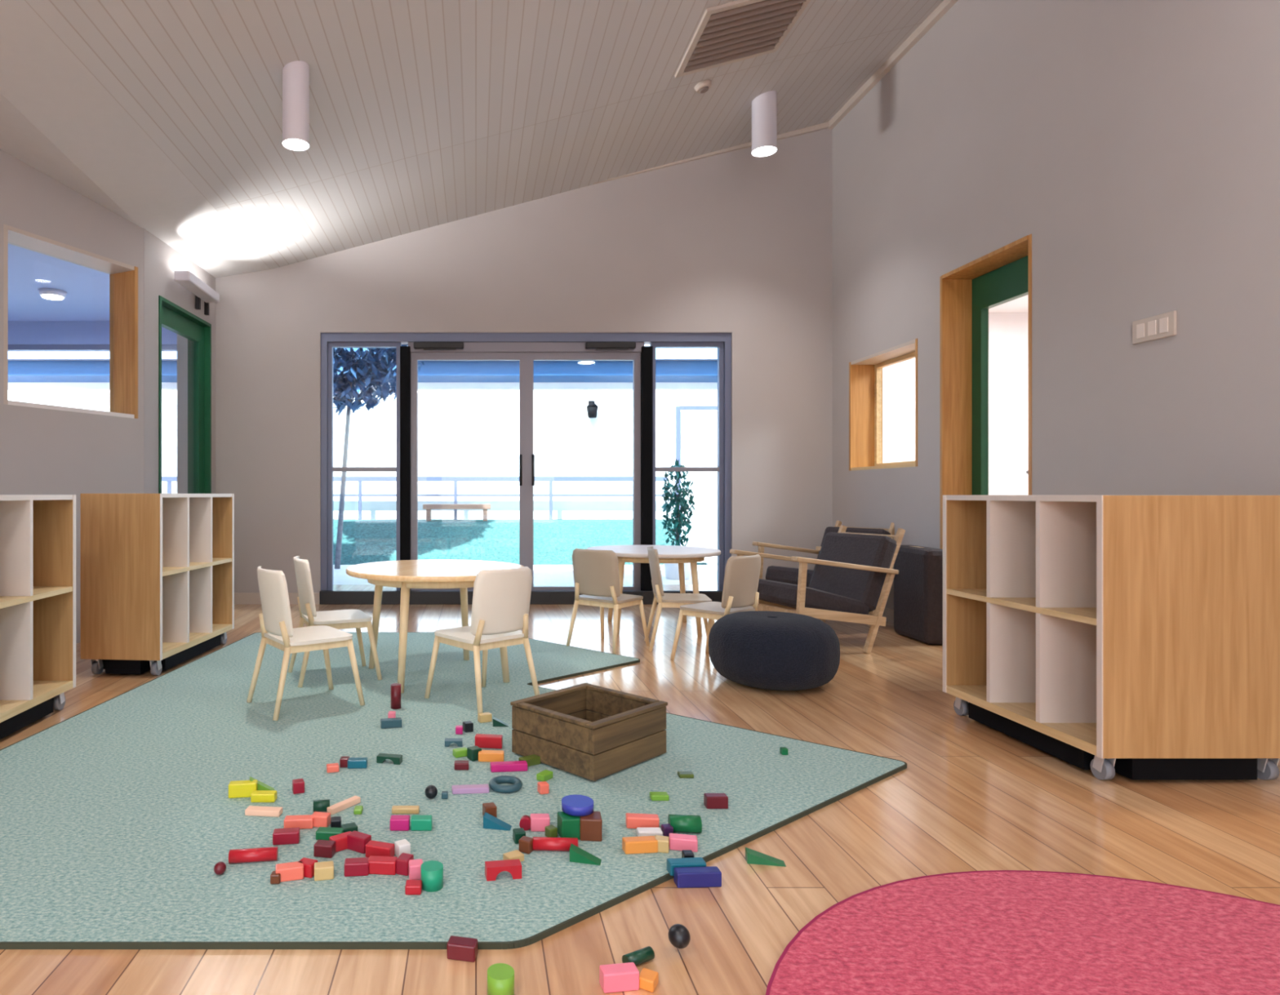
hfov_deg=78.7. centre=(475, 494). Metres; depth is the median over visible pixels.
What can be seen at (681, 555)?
round table
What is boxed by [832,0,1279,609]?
wall
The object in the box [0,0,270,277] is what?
ceiling strip
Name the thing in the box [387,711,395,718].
cube
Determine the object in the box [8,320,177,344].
wall
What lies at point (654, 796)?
block
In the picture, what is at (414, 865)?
cube
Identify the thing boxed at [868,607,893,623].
baseboard
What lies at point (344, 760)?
cube
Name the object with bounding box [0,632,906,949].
rug
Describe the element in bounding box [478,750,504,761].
block
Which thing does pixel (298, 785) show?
cube
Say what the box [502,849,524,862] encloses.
plank
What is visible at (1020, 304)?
ceiling
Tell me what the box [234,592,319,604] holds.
baseboard
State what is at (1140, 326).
switch
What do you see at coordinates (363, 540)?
lawn
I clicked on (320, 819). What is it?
block
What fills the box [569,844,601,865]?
wedge
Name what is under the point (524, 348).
door
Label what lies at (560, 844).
rod
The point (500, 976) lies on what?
cylinder
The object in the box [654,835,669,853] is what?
block
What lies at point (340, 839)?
block
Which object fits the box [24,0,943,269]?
ceiling
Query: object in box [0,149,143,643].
wall
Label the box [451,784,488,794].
plank
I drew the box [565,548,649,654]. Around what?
chair
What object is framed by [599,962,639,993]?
block
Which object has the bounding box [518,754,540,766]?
block
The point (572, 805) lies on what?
cylinder
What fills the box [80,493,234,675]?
storage unit
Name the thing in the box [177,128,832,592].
wall
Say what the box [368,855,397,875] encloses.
block
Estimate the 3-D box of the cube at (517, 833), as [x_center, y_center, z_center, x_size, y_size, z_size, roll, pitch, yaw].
[0.108,0.855,1.902,0.028,0.028,0.028,0,0,-10]
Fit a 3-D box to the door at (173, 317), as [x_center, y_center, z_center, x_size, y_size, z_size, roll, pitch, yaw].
[-2.197,-0.230,5.560,0.180,2.220,0.870,0,0,3]
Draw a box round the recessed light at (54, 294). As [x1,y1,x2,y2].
[37,288,66,300]
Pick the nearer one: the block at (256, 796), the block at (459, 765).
the block at (256, 796)
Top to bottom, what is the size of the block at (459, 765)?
0.022 m
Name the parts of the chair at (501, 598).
leg, leg, seat, seat rail, leg, backrest, leg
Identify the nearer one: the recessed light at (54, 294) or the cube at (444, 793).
the cube at (444, 793)
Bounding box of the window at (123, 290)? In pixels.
[3,223,137,418]
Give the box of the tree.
[333,344,424,568]
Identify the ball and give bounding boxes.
[213,862,226,875]
[424,785,437,799]
[667,924,690,948]
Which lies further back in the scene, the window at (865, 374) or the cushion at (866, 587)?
the window at (865, 374)
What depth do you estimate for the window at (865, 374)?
5.80 m
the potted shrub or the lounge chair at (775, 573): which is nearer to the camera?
the lounge chair at (775, 573)
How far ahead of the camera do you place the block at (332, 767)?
2.37 m
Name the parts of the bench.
leg, seat, leg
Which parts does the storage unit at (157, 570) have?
panel, frame, panel, panel, panel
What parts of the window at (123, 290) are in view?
sill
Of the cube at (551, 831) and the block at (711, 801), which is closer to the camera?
the cube at (551, 831)
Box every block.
[228,779,257,798]
[250,791,276,802]
[272,827,299,845]
[275,861,303,882]
[284,814,313,829]
[297,857,317,878]
[311,811,330,827]
[313,840,335,857]
[314,861,333,880]
[315,826,343,840]
[326,763,339,773]
[328,831,351,852]
[341,822,357,832]
[344,857,368,876]
[346,831,371,853]
[347,757,367,768]
[353,805,363,814]
[365,840,394,857]
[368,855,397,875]
[380,717,401,728]
[390,815,409,831]
[391,805,419,813]
[395,853,413,875]
[404,880,422,894]
[410,815,432,831]
[446,935,477,962]
[453,747,466,758]
[454,760,468,769]
[475,733,502,748]
[477,712,492,723]
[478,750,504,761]
[489,760,527,772]
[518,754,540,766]
[519,835,533,853]
[529,813,550,831]
[536,769,552,782]
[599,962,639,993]
[622,835,657,853]
[626,813,659,828]
[636,827,662,836]
[639,968,658,992]
[649,791,669,800]
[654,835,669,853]
[666,857,706,875]
[669,833,697,852]
[673,866,721,888]
[677,771,693,777]
[703,793,728,808]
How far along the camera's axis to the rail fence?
11.12 m
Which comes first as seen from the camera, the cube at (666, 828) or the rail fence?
the cube at (666, 828)
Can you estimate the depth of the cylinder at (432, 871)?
1.67 m
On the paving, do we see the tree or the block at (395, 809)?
the tree
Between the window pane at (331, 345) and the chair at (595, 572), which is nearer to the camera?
the chair at (595, 572)
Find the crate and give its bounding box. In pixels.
[510,682,667,781]
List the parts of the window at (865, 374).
sill, frame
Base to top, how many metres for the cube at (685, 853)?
0.025 m
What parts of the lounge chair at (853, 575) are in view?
armrest, rail, rail, leg, rail, armrest, frame, leg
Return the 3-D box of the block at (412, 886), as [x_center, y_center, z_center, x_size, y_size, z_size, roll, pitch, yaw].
[-0.136,0.859,1.661,0.035,0.020,0.030,0,0,0]
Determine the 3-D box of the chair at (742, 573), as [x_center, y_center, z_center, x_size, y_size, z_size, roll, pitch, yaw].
[1.276,0.596,3.982,0.330,0.572,0.390,0,0,-38]
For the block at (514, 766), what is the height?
0.024 m
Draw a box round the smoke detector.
[693,79,711,93]
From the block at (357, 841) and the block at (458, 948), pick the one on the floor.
the block at (458, 948)
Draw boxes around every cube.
[270,871,280,884]
[292,778,304,794]
[330,816,341,827]
[339,756,349,767]
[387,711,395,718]
[394,839,410,857]
[408,858,422,879]
[441,791,448,799]
[455,725,462,734]
[462,720,473,732]
[466,746,481,761]
[482,802,497,817]
[512,827,525,844]
[537,781,549,794]
[545,825,557,837]
[557,811,580,839]
[579,811,602,841]
[661,823,673,836]
[681,849,694,857]
[779,746,787,755]
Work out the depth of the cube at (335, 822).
1.96 m
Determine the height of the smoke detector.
0.061 m
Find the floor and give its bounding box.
[0,584,1279,994]
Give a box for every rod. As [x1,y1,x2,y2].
[228,846,278,863]
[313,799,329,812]
[519,815,530,831]
[532,836,577,851]
[622,946,654,965]
[667,814,702,833]
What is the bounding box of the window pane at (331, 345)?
[328,342,401,591]
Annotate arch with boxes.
[376,753,402,764]
[444,738,462,746]
[484,859,521,881]
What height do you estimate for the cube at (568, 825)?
0.053 m
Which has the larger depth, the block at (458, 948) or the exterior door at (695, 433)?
the exterior door at (695, 433)
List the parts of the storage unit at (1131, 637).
panel, panel, panel, frame, panel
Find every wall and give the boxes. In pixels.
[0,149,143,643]
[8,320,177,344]
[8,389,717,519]
[143,228,215,493]
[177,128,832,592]
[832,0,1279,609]
[882,312,1028,494]
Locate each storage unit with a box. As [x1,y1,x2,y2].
[0,494,75,739]
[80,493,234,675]
[942,494,1279,779]
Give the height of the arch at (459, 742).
0.020 m
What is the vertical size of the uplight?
0.220 m
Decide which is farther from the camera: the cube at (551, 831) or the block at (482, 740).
the block at (482, 740)
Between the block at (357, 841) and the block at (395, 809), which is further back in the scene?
the block at (395, 809)
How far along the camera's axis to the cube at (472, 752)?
2.48 m
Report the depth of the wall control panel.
3.19 m
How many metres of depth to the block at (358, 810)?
2.06 m
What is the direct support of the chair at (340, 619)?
on the rug at (117, 815)
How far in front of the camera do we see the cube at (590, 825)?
1.90 m
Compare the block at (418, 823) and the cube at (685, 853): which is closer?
the cube at (685, 853)
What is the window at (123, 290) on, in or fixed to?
in the wall at (43, 451)
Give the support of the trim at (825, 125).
attached to the wall at (739, 242)
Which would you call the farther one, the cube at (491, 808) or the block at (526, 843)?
the cube at (491, 808)
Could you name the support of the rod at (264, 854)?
on the rug at (117, 815)
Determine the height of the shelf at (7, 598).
0.020 m
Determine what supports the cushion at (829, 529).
on the lounge chair at (775, 573)
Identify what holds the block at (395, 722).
on the rug at (117, 815)
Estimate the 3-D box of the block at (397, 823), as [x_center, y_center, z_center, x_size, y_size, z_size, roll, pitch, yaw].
[-0.198,0.854,1.975,0.050,0.030,0.030,0,0,0]
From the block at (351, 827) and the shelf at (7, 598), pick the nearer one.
the block at (351, 827)
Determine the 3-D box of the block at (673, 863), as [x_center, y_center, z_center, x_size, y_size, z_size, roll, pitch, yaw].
[0.483,0.855,1.745,0.084,0.028,0.030,0,0,-4]
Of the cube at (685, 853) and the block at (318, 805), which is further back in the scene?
the block at (318, 805)
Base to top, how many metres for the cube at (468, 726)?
0.032 m
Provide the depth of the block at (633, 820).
1.97 m
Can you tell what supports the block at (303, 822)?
on the rug at (117, 815)
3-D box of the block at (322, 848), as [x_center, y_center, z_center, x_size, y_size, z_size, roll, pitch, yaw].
[-0.364,0.854,1.831,0.046,0.030,0.030,0,0,10]
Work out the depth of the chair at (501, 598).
3.06 m
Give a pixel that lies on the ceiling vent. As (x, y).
(739, 30)
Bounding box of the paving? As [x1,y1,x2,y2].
[333,562,717,584]
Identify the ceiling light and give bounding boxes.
[282,60,309,151]
[751,90,777,156]
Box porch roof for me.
[8,359,717,389]
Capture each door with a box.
[158,295,211,493]
[319,333,731,604]
[675,405,717,562]
[939,234,1031,549]
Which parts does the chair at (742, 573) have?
leg, seat rail, leg, seat, leg, backrest, leg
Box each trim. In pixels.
[592,121,828,184]
[826,0,958,128]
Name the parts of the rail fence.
post, post, rail, post, rail, post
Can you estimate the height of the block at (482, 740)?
0.040 m
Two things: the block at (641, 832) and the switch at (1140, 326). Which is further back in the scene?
the switch at (1140, 326)
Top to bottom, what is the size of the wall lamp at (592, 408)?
0.260 m
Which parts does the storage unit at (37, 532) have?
frame, panel, panel, panel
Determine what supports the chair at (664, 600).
on the floor
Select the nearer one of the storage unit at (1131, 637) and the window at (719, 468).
the storage unit at (1131, 637)
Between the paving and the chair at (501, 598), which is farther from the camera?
the paving
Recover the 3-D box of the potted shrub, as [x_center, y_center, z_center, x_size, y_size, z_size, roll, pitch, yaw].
[2.147,0.262,8.105,0.405,1.276,0.391,0,0,0]
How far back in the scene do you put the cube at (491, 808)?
2.04 m
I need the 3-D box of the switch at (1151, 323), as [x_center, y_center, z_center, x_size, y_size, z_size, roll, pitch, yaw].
[2.846,-0.700,3.200,0.004,0.060,0.036,0,0,0]
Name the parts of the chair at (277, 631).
leg, backrest, leg, seat rail, seat, leg, leg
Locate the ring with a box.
[488,775,522,793]
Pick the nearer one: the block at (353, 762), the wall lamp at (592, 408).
the block at (353, 762)
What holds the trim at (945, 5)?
attached to the wall at (1135, 144)
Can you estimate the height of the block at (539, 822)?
0.036 m
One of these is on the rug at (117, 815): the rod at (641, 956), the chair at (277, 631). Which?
the chair at (277, 631)
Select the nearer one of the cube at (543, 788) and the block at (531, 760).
the cube at (543, 788)
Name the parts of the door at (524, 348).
post, handle, handle, post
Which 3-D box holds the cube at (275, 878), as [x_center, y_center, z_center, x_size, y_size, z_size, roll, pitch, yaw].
[-0.448,0.858,1.702,0.022,0.022,0.022,0,0,0]
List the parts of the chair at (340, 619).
leg, backrest, leg, seat rail, seat, leg, leg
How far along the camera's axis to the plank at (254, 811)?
2.05 m
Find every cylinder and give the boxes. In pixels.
[391,683,400,709]
[420,860,443,892]
[487,963,514,994]
[561,795,593,816]
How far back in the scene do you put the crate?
2.44 m
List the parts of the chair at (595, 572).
leg, backrest, leg, seat rail, seat, leg, leg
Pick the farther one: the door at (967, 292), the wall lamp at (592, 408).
the wall lamp at (592, 408)
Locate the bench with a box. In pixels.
[422,503,490,520]
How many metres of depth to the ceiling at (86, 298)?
6.93 m
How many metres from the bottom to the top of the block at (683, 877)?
0.034 m
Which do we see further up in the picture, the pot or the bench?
the bench
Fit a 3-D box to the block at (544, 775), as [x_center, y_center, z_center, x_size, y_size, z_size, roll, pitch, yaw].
[0.210,0.859,2.319,0.030,0.020,0.049,0,0,40]
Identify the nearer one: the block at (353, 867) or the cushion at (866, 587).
the block at (353, 867)
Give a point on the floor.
(971, 795)
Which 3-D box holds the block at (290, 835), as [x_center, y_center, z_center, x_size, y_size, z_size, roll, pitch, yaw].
[-0.473,0.854,1.898,0.064,0.030,0.030,0,0,-8]
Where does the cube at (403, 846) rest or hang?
on the rug at (117, 815)
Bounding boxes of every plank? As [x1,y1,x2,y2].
[244,805,282,817]
[326,795,360,814]
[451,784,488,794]
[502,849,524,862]
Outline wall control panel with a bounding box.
[1132,311,1177,344]
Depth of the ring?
2.23 m
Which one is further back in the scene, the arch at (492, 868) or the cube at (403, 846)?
the cube at (403, 846)
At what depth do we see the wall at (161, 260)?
5.08 m
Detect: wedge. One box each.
[249,776,275,791]
[483,812,511,831]
[493,716,508,726]
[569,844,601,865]
[745,847,786,866]
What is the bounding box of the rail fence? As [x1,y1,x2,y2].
[161,476,666,519]
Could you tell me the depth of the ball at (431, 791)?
2.16 m
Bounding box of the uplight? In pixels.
[173,271,219,315]
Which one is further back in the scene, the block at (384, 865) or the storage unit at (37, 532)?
the storage unit at (37, 532)
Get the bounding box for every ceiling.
[8,243,109,320]
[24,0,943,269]
[988,294,1028,312]
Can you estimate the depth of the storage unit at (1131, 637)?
2.29 m
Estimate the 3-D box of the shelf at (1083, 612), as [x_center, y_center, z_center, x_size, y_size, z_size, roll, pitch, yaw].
[2.179,0.389,2.675,0.586,0.020,0.740,0,0,0]
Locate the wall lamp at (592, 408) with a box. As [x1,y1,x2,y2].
[586,400,598,417]
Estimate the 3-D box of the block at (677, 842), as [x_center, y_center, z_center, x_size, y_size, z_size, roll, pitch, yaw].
[0.508,0.854,1.863,0.067,0.030,0.030,0,0,12]
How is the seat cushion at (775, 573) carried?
on the lounge chair at (775, 573)
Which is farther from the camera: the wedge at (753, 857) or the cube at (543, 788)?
the cube at (543, 788)
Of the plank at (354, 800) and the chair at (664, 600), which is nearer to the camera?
the plank at (354, 800)
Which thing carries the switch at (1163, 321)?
attached to the wall control panel
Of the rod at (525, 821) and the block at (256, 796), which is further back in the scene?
the block at (256, 796)
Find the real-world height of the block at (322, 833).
0.022 m
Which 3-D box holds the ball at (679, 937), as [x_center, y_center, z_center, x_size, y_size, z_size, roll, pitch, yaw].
[0.390,0.848,1.459,0.041,0.041,0.042,0,0,0]
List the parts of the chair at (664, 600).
leg, leg, backrest, seat rail, seat, leg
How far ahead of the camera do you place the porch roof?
13.35 m
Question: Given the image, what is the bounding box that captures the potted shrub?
[660,458,695,580]
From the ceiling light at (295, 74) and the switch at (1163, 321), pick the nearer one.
the switch at (1163, 321)
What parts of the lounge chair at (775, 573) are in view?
leg, armrest, armrest, frame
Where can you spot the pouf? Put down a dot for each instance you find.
(776, 651)
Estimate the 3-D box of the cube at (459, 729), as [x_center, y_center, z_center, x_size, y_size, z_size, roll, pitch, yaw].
[-0.061,0.856,2.761,0.026,0.026,0.026,0,0,0]
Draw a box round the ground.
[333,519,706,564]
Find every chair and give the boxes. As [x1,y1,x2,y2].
[246,566,364,720]
[288,555,382,687]
[424,566,539,713]
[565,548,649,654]
[644,546,715,652]
[670,554,760,660]
[729,524,905,653]
[752,520,893,626]
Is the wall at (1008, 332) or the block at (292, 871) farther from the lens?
the wall at (1008, 332)
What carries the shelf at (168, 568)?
attached to the storage unit at (157, 570)
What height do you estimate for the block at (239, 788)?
0.040 m
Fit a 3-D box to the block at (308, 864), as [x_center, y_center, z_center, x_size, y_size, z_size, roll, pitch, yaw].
[-0.386,0.854,1.738,0.040,0.030,0.030,0,0,20]
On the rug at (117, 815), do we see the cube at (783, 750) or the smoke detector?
the cube at (783, 750)
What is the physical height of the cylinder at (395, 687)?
0.095 m
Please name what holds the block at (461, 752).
on the rug at (117, 815)
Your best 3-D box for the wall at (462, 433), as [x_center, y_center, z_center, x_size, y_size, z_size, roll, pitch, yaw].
[1.000,-0.335,11.500,20.000,2.470,0.200,0,0,0]
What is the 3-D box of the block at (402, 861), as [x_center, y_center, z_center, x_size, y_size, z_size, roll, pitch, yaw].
[-0.164,0.852,1.749,0.030,0.035,0.037,0,0,20]
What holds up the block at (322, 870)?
on the rug at (117, 815)
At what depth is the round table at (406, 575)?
3.47 m
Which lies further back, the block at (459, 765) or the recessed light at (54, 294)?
the recessed light at (54, 294)
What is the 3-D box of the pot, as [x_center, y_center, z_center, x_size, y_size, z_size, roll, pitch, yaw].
[2.150,0.740,8.100,0.340,0.320,0.340,0,0,0]
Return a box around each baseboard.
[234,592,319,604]
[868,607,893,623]
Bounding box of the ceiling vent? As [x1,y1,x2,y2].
[674,0,810,78]
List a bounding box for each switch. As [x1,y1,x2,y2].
[1136,323,1144,338]
[1147,320,1155,336]
[1159,316,1168,333]
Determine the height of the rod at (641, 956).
0.022 m
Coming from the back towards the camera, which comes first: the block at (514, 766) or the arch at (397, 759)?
the arch at (397, 759)
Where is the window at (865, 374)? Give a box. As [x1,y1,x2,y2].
[848,338,917,471]
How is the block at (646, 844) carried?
on the rug at (117, 815)
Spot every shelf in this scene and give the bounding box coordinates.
[0,586,72,608]
[162,557,231,576]
[946,588,1096,625]
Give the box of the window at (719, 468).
[649,342,723,591]
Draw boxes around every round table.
[346,559,524,693]
[586,545,720,635]
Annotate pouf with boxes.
[708,610,839,690]
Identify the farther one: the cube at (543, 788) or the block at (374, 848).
the cube at (543, 788)
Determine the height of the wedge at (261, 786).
0.045 m
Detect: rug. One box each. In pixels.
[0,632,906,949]
[765,870,1279,994]
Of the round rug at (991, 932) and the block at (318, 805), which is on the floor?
the round rug at (991, 932)
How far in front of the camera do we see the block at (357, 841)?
1.85 m
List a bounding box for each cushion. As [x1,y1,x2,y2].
[757,578,869,614]
[765,565,813,586]
[808,532,897,612]
[817,526,890,558]
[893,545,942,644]
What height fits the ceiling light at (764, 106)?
0.407 m
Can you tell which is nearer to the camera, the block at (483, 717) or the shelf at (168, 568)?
the block at (483, 717)
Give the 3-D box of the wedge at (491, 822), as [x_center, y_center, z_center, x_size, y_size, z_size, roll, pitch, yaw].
[0.056,0.854,1.984,0.071,0.030,0.030,0,0,12]
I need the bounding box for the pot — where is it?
[663,563,690,580]
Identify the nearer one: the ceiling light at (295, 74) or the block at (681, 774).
the block at (681, 774)
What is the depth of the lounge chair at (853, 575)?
4.29 m
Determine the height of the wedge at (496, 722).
0.030 m
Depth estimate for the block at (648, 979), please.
1.35 m
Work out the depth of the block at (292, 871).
1.71 m
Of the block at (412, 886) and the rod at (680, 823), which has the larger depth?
the rod at (680, 823)

